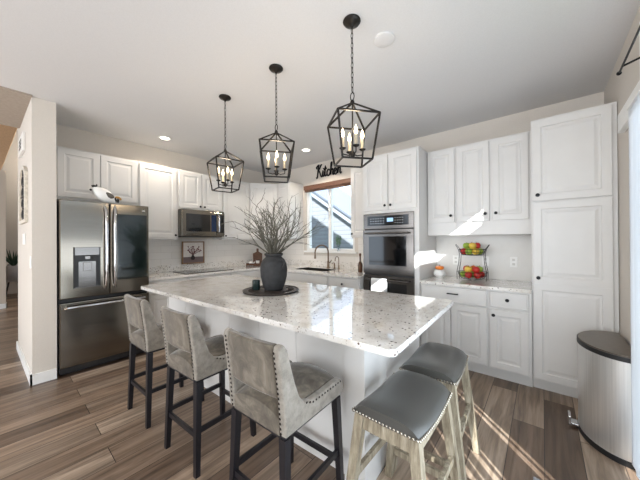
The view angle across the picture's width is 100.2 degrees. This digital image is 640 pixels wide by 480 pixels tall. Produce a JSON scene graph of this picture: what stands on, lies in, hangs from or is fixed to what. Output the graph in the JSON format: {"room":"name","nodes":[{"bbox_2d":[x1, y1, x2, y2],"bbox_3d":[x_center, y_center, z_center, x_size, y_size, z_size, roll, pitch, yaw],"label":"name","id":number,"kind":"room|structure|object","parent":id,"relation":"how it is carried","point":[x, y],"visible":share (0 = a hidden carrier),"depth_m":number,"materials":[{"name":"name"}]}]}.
{"room":"kitchen","nodes":[
{"label":"kitchen","id":0,"kind":"room"},
{"bbox_2d":[0,170,5,303],"bbox_3d":[-7.916,-0.007,4.049,0.150,2.860,4.100,-1,0,40],"label":"wall","id":1,"kind":"structure","parent":0,"point":[2,173],"depth_m":5.55,"materials":[{"name":"paint"}]},
{"bbox_2d":[0,124,16,169],"bbox_3d":[-7.815,-2.203,4.156,0.100,1.529,4.400,-1,0,40],"label":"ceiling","id":2,"kind":"structure","parent":1,"relation":"attached to","point":[7,133],"depth_m":5.58,"materials":[{"name":"beige paint"}]},
{"bbox_2d":[1,130,17,293],"bbox_3d":[-6.320,-0.783,5.054,5.830,4.400,7.690,-1,0,40],"label":"wall","id":3,"kind":"structure","parent":0,"point":[10,165],"depth_m":7.16,"materials":[{"name":"grey paint"}]},
{"bbox_2d":[0,302,6,308],"bbox_3d":[-7.901,1.373,4.049,0.175,0.100,4.115,-1,0,40],"label":"baseboard","id":4,"kind":"structure","parent":3,"relation":"attached to","point":[2,306],"depth_m":5.54,"materials":[{"name":"white paint"}]},
{"bbox_2d":[16,341,56,385],"bbox_3d":[-3.258,1.341,3.051,1.440,0.100,0.230,-1,0,40],"label":"baseboard","id":5,"kind":"structure","parent":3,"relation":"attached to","point":[33,379],"depth_m":2.64,"materials":[{"name":"white paint"}]},
{"bbox_2d":[18,97,56,373],"bbox_3d":[-3.267,-0.809,3.064,1.410,4.400,0.215,-1,0,40],"label":"wall","id":6,"kind":"structure","parent":0,"point":[37,285],"depth_m":2.64,"materials":[{"name":"beige paint"}]},
{"bbox_2d":[0,86,32,127],"bbox_3d":[-4.530,-1.417,1.301,1.170,0.112,4.210,-1,0,40],"label":"ceiling","id":7,"kind":"structure","parent":6,"relation":"attached to","point":[14,104],"depth_m":2.73,"materials":[{"name":"paint"}]},
{"bbox_2d":[18,132,24,157],"bbox_3d":[-3.374,-1.069,3.023,0.440,0.200,0.025,-1,0,38],"label":"door chime","id":8,"kind":"object","parent":6,"relation":"attached to","point":[21,143],"visible":1,"depth_m":2.92,"materials":[{"name":"white plastic"}]},
{"bbox_2d":[19,166,27,224],"bbox_3d":[-3.236,-0.490,2.916,0.608,0.620,0.025,-1,0,38],"label":"wall decor","id":9,"kind":"object","parent":6,"relation":"attached to","point":[23,175],"visible":1,"depth_m":2.85,"materials":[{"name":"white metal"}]},
{"bbox_2d":[22,233,25,244],"bbox_3d":[-3.267,-0.010,2.953,0.260,0.120,0.006,-1,0,38],"label":"thermostat","id":10,"kind":"object","parent":6,"relation":"attached to","point":[23,235],"visible":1,"depth_m":2.90,"materials":[{"name":"white plastic"}]},
{"bbox_2d":[56,124,270,238],"bbox_3d":[-2.105,0.005,4.460,0.100,2.766,3.415,-1,0,40],"label":"wall","id":11,"kind":"structure","parent":0,"point":[68,137],"depth_m":3.86,"materials":[{"name":"beige paint"}]},
{"bbox_2d":[56,145,137,205],"bbox_3d":[-2.773,-0.746,3.325,0.326,0.590,0.806,-1,0,40],"label":"upper cabinet","id":12,"kind":"object","parent":11,"relation":"attached to","point":[76,170],"visible":0.69,"depth_m":3.17,"materials":[{"name":"white paint"}]},
{"bbox_2d":[138,161,177,239],"bbox_3d":[-2.342,-0.525,3.817,0.357,1.035,0.500,-1,0,40],"label":"upper cabinet","id":13,"kind":"object","parent":11,"relation":"attached to","point":[157,184],"visible":0.87,"depth_m":3.73,"materials":[{"name":"white paint"}]},
{"bbox_2d":[178,169,221,211],"bbox_3d":[-1.959,-0.751,4.279,0.357,0.585,0.700,-1,0,40],"label":"upper cabinet","id":14,"kind":"object","parent":11,"relation":"attached to","point":[195,192],"visible":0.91,"depth_m":4.14,"materials":[{"name":"white paint"}]},
{"bbox_2d":[178,209,224,237],"bbox_3d":[-1.906,-0.248,4.219,0.476,0.412,0.670,-1,0,40],"label":"microwave","id":15,"kind":"object","parent":14,"relation":"attached to","point":[191,223],"visible":0.94,"depth_m":4.05,"materials":[{"name":"silver metal"}]},
{"bbox_2d":[149,239,268,265],"bbox_3d":[-1.833,0.185,4.699,0.008,0.395,2.500,-1,0,40],"label":"backsplash","id":16,"kind":"structure","parent":11,"relation":"attached to","point":[161,252],"depth_m":4.61,"materials":[{"name":"white tile"}]},
{"bbox_2d":[213,178,248,239],"bbox_3d":[-1.560,-0.527,4.756,0.357,1.035,0.541,-1,0,40],"label":"upper cabinet","id":17,"kind":"object","parent":11,"relation":"attached to","point":[230,202],"visible":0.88,"depth_m":4.65,"materials":[{"name":"white paint"}]},
{"bbox_2d":[244,183,277,239],"bbox_3d":[-1.044,-0.528,5.172,0.619,1.035,0.757,-1,0,40],"label":"upper cabinet","id":18,"kind":"object","parent":11,"relation":"attached to","point":[256,190],"visible":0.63,"depth_m":4.92,"materials":[{"name":"white paint"}]},
{"bbox_2d":[0,293,638,479],"bbox_3d":[-4.071,1.437,3.253,11.560,0.080,7.790,-1,0,40],"label":"floor","id":19,"kind":"structure","parent":0,"point":[78,425],"depth_m":1.88,"materials":[{"name":"brown wood"}]},
{"bbox_2d":[6,249,17,295],"bbox_3d":[-7.605,0.824,6.642,0.463,1.220,0.460,0,0,-21],"label":"plant","id":20,"kind":"object","parent":19,"relation":"on","point":[12,269],"visible":0.6,"depth_m":6.52,"materials":[{"name":"green plant"}]},
{"bbox_2d":[57,199,148,375],"bbox_3d":[-2.579,0.489,3.164,0.762,1.795,0.795,-1,0,40],"label":"refrigerator","id":21,"kind":"object","parent":19,"relation":"on","point":[103,248],"visible":0.94,"depth_m":2.88,"materials":[{"name":"silver metal"}]},
{"bbox_2d":[89,184,121,203],"bbox_3d":[-2.443,-0.524,3.057,0.105,0.206,0.295,-1,0,40],"label":"bird figurine","id":22,"kind":"object","parent":21,"relation":"on","point":[102,194],"visible":1,"depth_m":3.01,"materials":[{"name":"white ceramic"}]},
{"bbox_2d":[123,294,203,428],"bbox_3d":[-1.295,0.907,2.225,0.400,0.939,0.480,-1,0,38],"label":"bar chair","id":23,"kind":"object","parent":19,"relation":"on","point":[145,334],"visible":0.69,"depth_m":2.02,"materials":[{"name":"grey fabric"}]},
{"bbox_2d":[147,277,187,323],"bbox_3d":[-2.207,0.950,3.707,0.651,0.872,0.500,-1,0,40],"label":"base cabinet","id":24,"kind":"object","parent":19,"relation":"on","point":[156,301],"visible":0.07,"depth_m":3.42,"materials":[{"name":"white paint"}]},
{"bbox_2d":[160,306,255,478],"bbox_3d":[-0.753,0.902,1.813,0.400,0.939,0.480,-1,0,37],"label":"bar chair","id":25,"kind":"object","parent":19,"relation":"on","point":[197,358],"visible":0.83,"depth_m":1.64,"materials":[{"name":"beige fabric"}]},
{"bbox_2d":[188,273,229,279],"bbox_3d":[-1.839,0.950,4.150,0.651,0.872,0.650,-1,0,40],"label":"base cabinet","id":26,"kind":"object","parent":19,"relation":"on","point":[221,274],"visible":0.04,"depth_m":3.94,"materials":[{"name":"white paint"}]},
{"bbox_2d":[230,269,260,276],"bbox_3d":[-1.429,0.949,4.643,0.651,0.872,0.630,-1,0,40],"label":"base cabinet","id":27,"kind":"object","parent":19,"relation":"on","point":[255,273],"visible":0.06,"depth_m":4.49,"materials":[{"name":"white paint"}]},
{"bbox_2d":[223,327,343,479],"bbox_3d":[-0.175,0.897,1.358,0.400,0.939,0.480,-1,0,38],"label":"bar chair","id":28,"kind":"object","parent":19,"relation":"on","point":[277,393],"visible":1,"depth_m":1.23,"materials":[{"name":"beige fabric"}]},
{"bbox_2d":[167,297,418,479],"bbox_3d":[-0.426,0.934,2.508,2.378,0.874,0.912,-1,0,38],"label":"kitchen island","id":29,"kind":"object","parent":19,"relation":"on","point":[361,372],"visible":0.11,"depth_m":1.61,"materials":[{"name":"white paint"}]},
{"bbox_2d":[141,275,452,356],"bbox_3d":[-0.424,0.481,2.393,2.730,0.031,1.160,-1,0,38],"label":"island countertop","id":30,"kind":"structure","parent":29,"relation":"on","point":[381,323],"depth_m":1.81,"materials":[{"name":"white stone"}]},
{"bbox_2d":[242,285,298,295],"bbox_3d":[-0.445,0.457,2.446,0.510,0.018,0.510,-1,0,40],"label":"round tray","id":31,"kind":"object","parent":30,"relation":"on","point":[288,289],"visible":0.63,"depth_m":2.35,"materials":[{"name":"brown wood"}]},
{"bbox_2d":[252,280,259,289],"bbox_3d":[-0.585,0.411,2.451,0.072,0.085,0.072,-1,0,40],"label":"candle jar","id":32,"kind":"object","parent":31,"relation":"on","point":[255,283],"visible":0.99,"depth_m":2.42,"materials":[{"name":"green glass"}]},
{"bbox_2d":[260,253,286,290],"bbox_3d":[-0.421,0.286,2.438,0.244,0.332,0.244,0,0,-15],"label":"vase","id":33,"kind":"object","parent":31,"relation":"on","point":[273,268],"visible":0.97,"depth_m":2.35,"materials":[{"name":"grey ceramic"}]},
{"bbox_2d":[219,190,324,253],"bbox_3d":[-0.367,-0.025,2.472,0.920,0.895,0.816,0,0,18],"label":"dried branches","id":34,"kind":"object","parent":33,"relation":"in","point":[269,247],"visible":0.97,"depth_m":2.40,"materials":[{"name":"brown plant"}]},
{"bbox_2d":[286,272,328,284],"bbox_3d":[-0.266,0.941,4.443,1.475,0.872,0.651,-1,0,40],"label":"base cabinet","id":35,"kind":"object","parent":19,"relation":"on","point":[291,276],"visible":0.02,"depth_m":3.99,"materials":[{"name":"white paint"}]},
{"bbox_2d":[149,259,362,280],"bbox_3d":[-0.833,0.439,3.867,2.605,0.131,2.499,-1,0,40],"label":"countertop","id":36,"kind":"structure","parent":35,"relation":"on","point":[347,269],"depth_m":4.28,"materials":[{"name":"white stone"}]},
{"bbox_2d":[182,241,204,263],"bbox_3d":[-2.060,0.203,4.355,0.020,0.360,0.360,-1,0,40],"label":"framed picture","id":37,"kind":"object","parent":36,"relation":"on","point":[192,251],"visible":1,"depth_m":4.34,"materials":[{"name":"white paper"}]},
{"bbox_2d":[173,267,233,273],"bbox_3d":[-1.812,0.476,4.188,0.470,0.009,0.740,-1,0,40],"label":"cooktop","id":38,"kind":"object","parent":36,"relation":"in","point":[218,268],"visible":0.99,"depth_m":4.14,"materials":[{"name":"black glass"}]},
{"bbox_2d":[246,262,260,265],"bbox_3d":[-1.215,0.455,4.992,0.320,0.050,0.180,0,0,-15],"label":"serving tray","id":39,"kind":"object","parent":36,"relation":"on","point":[248,264],"visible":0.58,"depth_m":4.90,"materials":[{"name":"brown wood"}]},
{"bbox_2d":[253,248,261,262],"bbox_3d":[-1.219,0.324,5.230,0.180,0.318,0.071,0,0,-15],"label":"cutting board","id":40,"kind":"object","parent":36,"relation":"on","point":[257,256],"visible":0.84,"depth_m":5.22,"materials":[{"name":"brown wood"}]},
{"bbox_2d":[298,267,335,270],"bbox_3d":[-0.073,0.579,4.315,0.638,0.212,0.358,-1,0,40],"label":"sink","id":41,"kind":"object","parent":36,"relation":"in","point":[306,268],"visible":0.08,"depth_m":4.51,"materials":[{"name":"metal"}]},
{"bbox_2d":[314,244,331,267],"bbox_3d":[0.044,0.271,4.440,0.294,0.398,0.112,0,0,-7],"label":"kitchen faucet","id":42,"kind":"object","parent":36,"relation":"on","point":[328,262],"visible":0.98,"depth_m":4.46,"materials":[{"name":"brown metal"}]},
{"bbox_2d":[358,253,362,272],"bbox_3d":[0.579,0.327,3.851,0.068,0.275,0.068,-1,0,40],"label":"oil bottle","id":43,"kind":"object","parent":36,"relation":"on","point":[360,266],"visible":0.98,"depth_m":3.83,"materials":[{"name":"brown glass"}]},
{"bbox_2d":[329,276,362,288],"bbox_3d":[0.494,0.934,3.811,0.500,0.872,0.651,-1,0,40],"label":"base cabinet","id":44,"kind":"object","parent":19,"relation":"on","point":[333,281],"visible":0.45,"depth_m":3.55,"materials":[{"name":"white paint"}]},
{"bbox_2d":[363,146,435,345],"bbox_3d":[1.031,0.148,3.497,0.734,2.435,0.676,-1,0,40],"label":"tall cabinet","id":45,"kind":"object","parent":19,"relation":"on","point":[396,181],"visible":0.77,"depth_m":3.20,"materials":[{"name":"white paint"}]},
{"bbox_2d":[363,211,414,295],"bbox_3d":[0.983,0.353,3.465,0.659,1.365,0.636,-1,0,40],"label":"double wall oven","id":46,"kind":"object","parent":45,"relation":"in","point":[388,238],"visible":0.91,"depth_m":3.23,"materials":[{"name":"silver metal"}]},
{"bbox_2d":[371,278,386,291],"bbox_3d":[0.723,0.658,3.281,0.200,0.376,0.038,-1,0,40],"label":"kitchen towel","id":47,"kind":"object","parent":46,"relation":"hanging from","point":[377,284],"visible":0.41,"depth_m":3.27,"materials":[{"name":"white fabric"}]},
{"bbox_2d":[346,370,461,479],"bbox_3d":[0.399,1.037,1.257,0.420,0.657,0.486,-1,0,41],"label":"stool","id":48,"kind":"object","parent":19,"relation":"on","point":[404,412],"visible":1,"depth_m":1.19,"materials":[{"name":"grey leather"}]},
{"bbox_2d":[394,342,479,479],"bbox_3d":[0.717,1.036,1.656,0.420,0.657,0.486,-1,0,37],"label":"stool","id":49,"kind":"object","parent":19,"relation":"on","point":[447,364],"visible":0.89,"depth_m":1.56,"materials":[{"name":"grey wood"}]},
{"bbox_2d":[421,283,489,375],"bbox_3d":[1.581,0.924,3.056,0.661,0.872,0.651,-1,0,40],"label":"base cabinet","id":50,"kind":"object","parent":19,"relation":"on","point":[464,326],"visible":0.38,"depth_m":2.76,"materials":[{"name":"white paint"}]},
{"bbox_2d":[420,275,531,293],"bbox_3d":[1.713,0.470,2.957,0.997,0.031,0.626,-1,0,40],"label":"countertop","id":51,"kind":"structure","parent":50,"relation":"on","point":[491,284],"depth_m":2.80,"materials":[{"name":"white stone"}]},
{"bbox_2d":[434,269,445,276],"bbox_3d":[1.482,0.412,3.321,0.140,0.090,0.142,-1,0,40],"label":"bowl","id":52,"kind":"object","parent":51,"relation":"on","point":[438,273],"visible":0.89,"depth_m":3.27,"materials":[{"name":"white ceramic"}]},
{"bbox_2d":[435,265,443,269],"bbox_3d":[1.483,0.335,3.320,0.104,0.061,0.104,-1,0,40],"label":"pumpkin","id":53,"kind":"object","parent":52,"relation":"on","point":[439,267],"visible":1,"depth_m":3.28,"materials":[{"name":"orange"}]},
{"bbox_2d":[456,244,488,281],"bbox_3d":[1.738,0.253,3.056,0.300,0.403,0.300,0,0,-6],"label":"fruit basket","id":54,"kind":"object","parent":51,"relation":"on","point":[483,252],"visible":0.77,"depth_m":2.97,"materials":[{"name":"black metal"}]},
{"bbox_2d":[464,266,471,271],"bbox_3d":[1.679,0.328,3.030,0.075,0.082,0.076,0,0,-15],"label":"apple","id":55,"kind":"object","parent":54,"relation":"in","point":[467,268],"visible":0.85,"depth_m":3.00,"materials":[{"name":"yellow food"}]},
{"bbox_2d":[465,271,471,277],"bbox_3d":[1.666,0.387,3.000,0.076,0.082,0.075,0,0,-38],"label":"apple","id":56,"kind":"object","parent":54,"relation":"in","point":[469,274],"visible":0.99,"depth_m":2.97,"materials":[{"name":"red food"}]},
{"bbox_2d":[459,249,485,255],"bbox_3d":[1.737,0.137,3.056,0.276,0.070,0.276,-1,0,40],"label":"basket","id":57,"kind":"object","parent":54,"relation":"on","point":[483,252],"depth_m":2.96,"materials":[{"name":"black metal"}]},
{"bbox_2d":[472,266,479,272],"bbox_3d":[1.745,0.328,2.989,0.076,0.083,0.075,0,0,25],"label":"apple","id":58,"kind":"object","parent":54,"relation":"in","point":[474,269],"visible":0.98,"depth_m":2.96,"materials":[{"name":"red food"}]},
{"label":"apple","id":59,"kind":"object","parent":54,"relation":"in","visible":0},
{"bbox_2d":[469,243,475,248],"bbox_3d":[1.716,0.061,3.010,0.076,0.082,0.075,-1,0,42],"label":"apple","id":60,"kind":"object","parent":59,"relation":"on","point":[471,245],"visible":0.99,"depth_m":2.98,"materials":[{"name":"yellow food"}]},
{"bbox_3d":[1.663,0.124,3.092,0.076,0.081,0.076,-9,0,14],"label":"apple","id":61,"kind":"object","parent":54,"relation":"in","visible":0},
{"bbox_2d":[463,243,469,248],"bbox_3d":[1.685,0.061,3.075,0.075,0.082,0.076,0,0,-35],"label":"apple","id":62,"kind":"object","parent":61,"relation":"on","point":[465,245],"visible":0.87,"depth_m":3.05,"materials":[{"name":"green food"}]},
{"bbox_2d":[488,290,532,386],"bbox_3d":[1.965,0.921,2.737,0.335,0.872,0.651,-1,0,40],"label":"base cabinet","id":63,"kind":"object","parent":19,"relation":"on","point":[510,313],"visible":0.98,"depth_m":2.51,"materials":[{"name":"white paint"}]},
{"bbox_2d":[531,101,618,397],"bbox_3d":[2.303,0.134,2.469,0.532,2.440,0.635,-1,0,40],"label":"pantry cabinet","id":64,"kind":"object","parent":19,"relation":"on","point":[574,157],"visible":0.98,"depth_m":2.25,"materials":[{"name":"white paint"}]},
{"bbox_2d":[568,330,634,469],"bbox_3d":[1.943,1.025,1.878,0.300,0.658,0.592,-1,0,40],"label":"trash can","id":65,"kind":"object","parent":19,"relation":"on","point":[604,421],"visible":0.98,"depth_m":1.70,"materials":[{"name":"silver metal"}]},
{"bbox_2d":[0,0,639,174],"bbox_3d":[-1.598,-1.442,1.190,5.080,0.100,7.790,-1,0,40],"label":"ceiling","id":66,"kind":"structure","parent":0,"point":[137,71],"depth_m":2.13,"materials":[{"name":"paint"}]},
{"bbox_2d":[158,136,171,139],"bbox_3d":[-2.099,-1.377,3.622,0.160,0.006,0.160,-1,0,40],"label":"recessed light","id":67,"kind":"object","parent":66,"relation":"in","point":[159,137],"visible":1,"depth_m":3.62,"materials":[{"name":"white paint"}]},
{"bbox_2d":[207,94,243,192],"bbox_3d":[-0.922,-0.936,2.602,0.273,0.911,0.273,0,0,-39],"label":"lantern pendant","id":68,"kind":"object","parent":66,"relation":"hanging from","point":[224,97],"visible":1,"depth_m":2.59,"materials":[{"name":"brown metal"}]},
{"bbox_2d":[259,64,294,182],"bbox_3d":[-0.355,-0.941,2.170,0.275,0.911,0.275,0,0,-11],"label":"lantern pendant","id":69,"kind":"object","parent":66,"relation":"hanging from","point":[276,69],"visible":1,"depth_m":2.16,"materials":[{"name":"brown metal"}]},
{"bbox_2d":[301,148,310,151],"bbox_3d":[-0.217,-1.387,4.133,0.160,0.006,0.160,-1,0,40],"label":"recessed light","id":70,"kind":"object","parent":66,"relation":"in","point":[303,149],"visible":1,"depth_m":4.12,"materials":[{"name":"white paint"}]},
{"bbox_2d":[327,14,380,167],"bbox_3d":[0.206,-0.946,1.709,0.275,0.911,0.275,0,0,-11],"label":"lantern pendant","id":71,"kind":"object","parent":66,"relation":"hanging from","point":[351,21],"visible":1,"depth_m":1.70,"materials":[{"name":"brown metal"}]},
{"bbox_2d":[374,31,394,47],"bbox_3d":[0.448,-1.395,1.867,0.140,0.015,0.140,-1,0,40],"label":"smoke detector","id":72,"kind":"object","parent":66,"relation":"attached to","point":[386,38],"visible":1,"depth_m":1.85,"materials":[{"name":"paint"}]},
{"bbox_2d":[271,92,603,281],"bbox_3d":[0.882,-0.014,4.157,4.880,2.766,0.140,-1,0,40],"label":"wall","id":73,"kind":"structure","parent":0,"point":[520,122],"depth_m":3.42,"materials":[{"name":"beige paint"}]},
{"bbox_2d":[278,182,302,238],"bbox_3d":[-0.557,-0.532,5.026,0.320,1.035,0.360,-1,0,40],"label":"upper cabinet","id":74,"kind":"object","parent":73,"relation":"attached to","point":[288,190],"visible":0.85,"depth_m":4.90,"materials":[{"name":"white paint"}]},
{"bbox_2d":[271,238,362,262],"bbox_3d":[-0.035,0.169,4.824,2.597,0.405,0.008,-1,0,40],"label":"backsplash","id":75,"kind":"structure","parent":73,"relation":"attached to","point":[296,250],"depth_m":5.05,"materials":[{"name":"white tile"}]},
{"bbox_2d":[304,178,350,192],"bbox_3d":[0.128,-0.944,4.652,1.080,0.113,0.058,-1,0,40],"label":"window blind","id":76,"kind":"object","parent":73,"relation":"attached to","point":[343,182],"visible":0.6,"depth_m":4.61,"materials":[{"name":"brown wood"}]},
{"bbox_2d":[316,161,341,178],"bbox_3d":[0.148,-1.230,4.655,0.577,0.255,0.026,-1,0,40],"label":"word sign","id":77,"kind":"object","parent":73,"relation":"attached to","point":[331,169],"visible":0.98,"depth_m":4.64,"materials":[{"name":"black metal"}]},
{"bbox_2d":[304,189,356,253],"bbox_3d":[0.173,-0.380,4.700,1.140,1.210,0.130,-1,0,40],"label":"window","id":78,"kind":"structure","parent":73,"relation":"in","point":[330,191],"depth_m":4.71,"materials":[{"name":"white paint"}]},
{"bbox_2d":[335,235,341,249],"bbox_3d":[0.317,0.055,4.536,0.131,0.276,0.056,-1,0,40],"label":"plant","id":79,"kind":"object","parent":78,"relation":"on","point":[338,243],"visible":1,"depth_m":4.53,"materials":[{"name":"green plant"}]},
{"bbox_2d":[351,168,362,237],"bbox_3d":[0.693,-0.548,3.965,0.372,1.025,0.391,-1,0,40],"label":"upper cabinet","id":80,"kind":"object","parent":73,"relation":"attached to","point":[356,173],"visible":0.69,"depth_m":3.89,"materials":[{"name":"white paint"}]},
{"bbox_2d":[427,147,462,235],"bbox_3d":[1.525,-0.561,3.273,0.318,1.014,0.391,-1,0,40],"label":"upper cabinet","id":81,"kind":"object","parent":73,"relation":"attached to","point":[441,164],"visible":0.94,"depth_m":3.14,"materials":[{"name":"white paint"}]},
{"bbox_2d":[453,255,458,264],"bbox_3d":[1.708,0.251,3.364,0.070,0.115,0.007,-1,0,40],"label":"wall outlet","id":82,"kind":"object","parent":73,"relation":"attached to","point":[455,257],"visible":0.84,"depth_m":3.36,"materials":[{"name":"white plastic"}]},
{"bbox_2d":[436,234,531,281],"bbox_3d":[1.915,0.199,3.202,0.995,0.510,0.008,-1,0,40],"label":"backsplash","id":83,"kind":"structure","parent":73,"relation":"attached to","point":[501,248],"depth_m":3.10,"materials":[{"name":"tile"}]},
{"bbox_2d":[482,256,488,265],"bbox_3d":[1.954,0.248,3.159,0.070,0.115,0.007,-1,0,40],"label":"wall outlet","id":84,"kind":"object","parent":73,"relation":"attached to","point":[483,257],"visible":0.87,"depth_m":3.16,"materials":[{"name":"white plastic"}]},
{"bbox_2d":[456,131,531,234],"bbox_3d":[1.909,-0.565,2.954,0.680,1.014,0.391,-1,0,40],"label":"upper cabinet","id":85,"kind":"object","parent":73,"relation":"attached to","point":[493,176],"visible":0.92,"depth_m":2.81,"materials":[{"name":"white paint"}]},
{"bbox_2d":[510,257,517,266],"bbox_3d":[2.162,0.247,2.986,0.070,0.115,0.007,-1,0,40],"label":"wall outlet","id":86,"kind":"object","parent":73,"relation":"attached to","point":[513,260],"visible":1,"depth_m":2.98,"materials":[{"name":"white plastic"}]},
{"bbox_2d":[604,6,639,346],"bbox_3d":[0.353,-0.027,-0.404,0.140,2.766,7.830,-1,0,40],"label":"wall","id":87,"kind":"structure","parent":0,"point":[619,88],"depth_m":1.95,"materials":[{"name":"beige paint"}]},
{"bbox_2d":[616,26,639,75],"bbox_3d":[1.105,-1.000,0.703,0.118,0.024,2.297,-1,0,40],"label":"curtain rod","id":88,"kind":"object","parent":87,"relation":"attached to","point":[619,72],"visible":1,"depth_m":1.47,"materials":[{"name":"black metal"}]},
{"bbox_2d":[618,80,639,479],"bbox_3d":[1.289,0.215,0.886,0.070,2.220,2.710,-1,0,40],"label":"vertical blind","id":89,"kind":"object","parent":87,"relation":"attached to","point":[629,116],"visible":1,"depth_m":1.50,"materials":[{"name":"white paint"}]},
{"bbox_2d":[639,22,639,60],"bbox_3d":[1.160,0.040,0.687,0.015,2.630,2.280,-1,0,40],"label":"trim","id":90,"kind":"structure","parent":87,"relation":"attached to","point":[639,22],"depth_m":1.57,"materials":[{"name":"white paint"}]},
{"label":"outside","id":91,"kind":"structure","parent":0,"visible":0},
{"bbox_3d":[1.931,1.906,2.300,28.000,0.100,22.000,-1,0,40],"label":"ground","id":92,"kind":"structure","parent":91,"visible":0},
{"bbox_2d":[311,188,352,248],"bbox_3d":[1.508,-0.936,11.283,7.300,5.650,3.320,-1,0,40],"label":"house","id":93,"kind":"structure","parent":92,"relation":"on","point":[341,199],"depth_m":10.49,"materials":[{"name":"white"}]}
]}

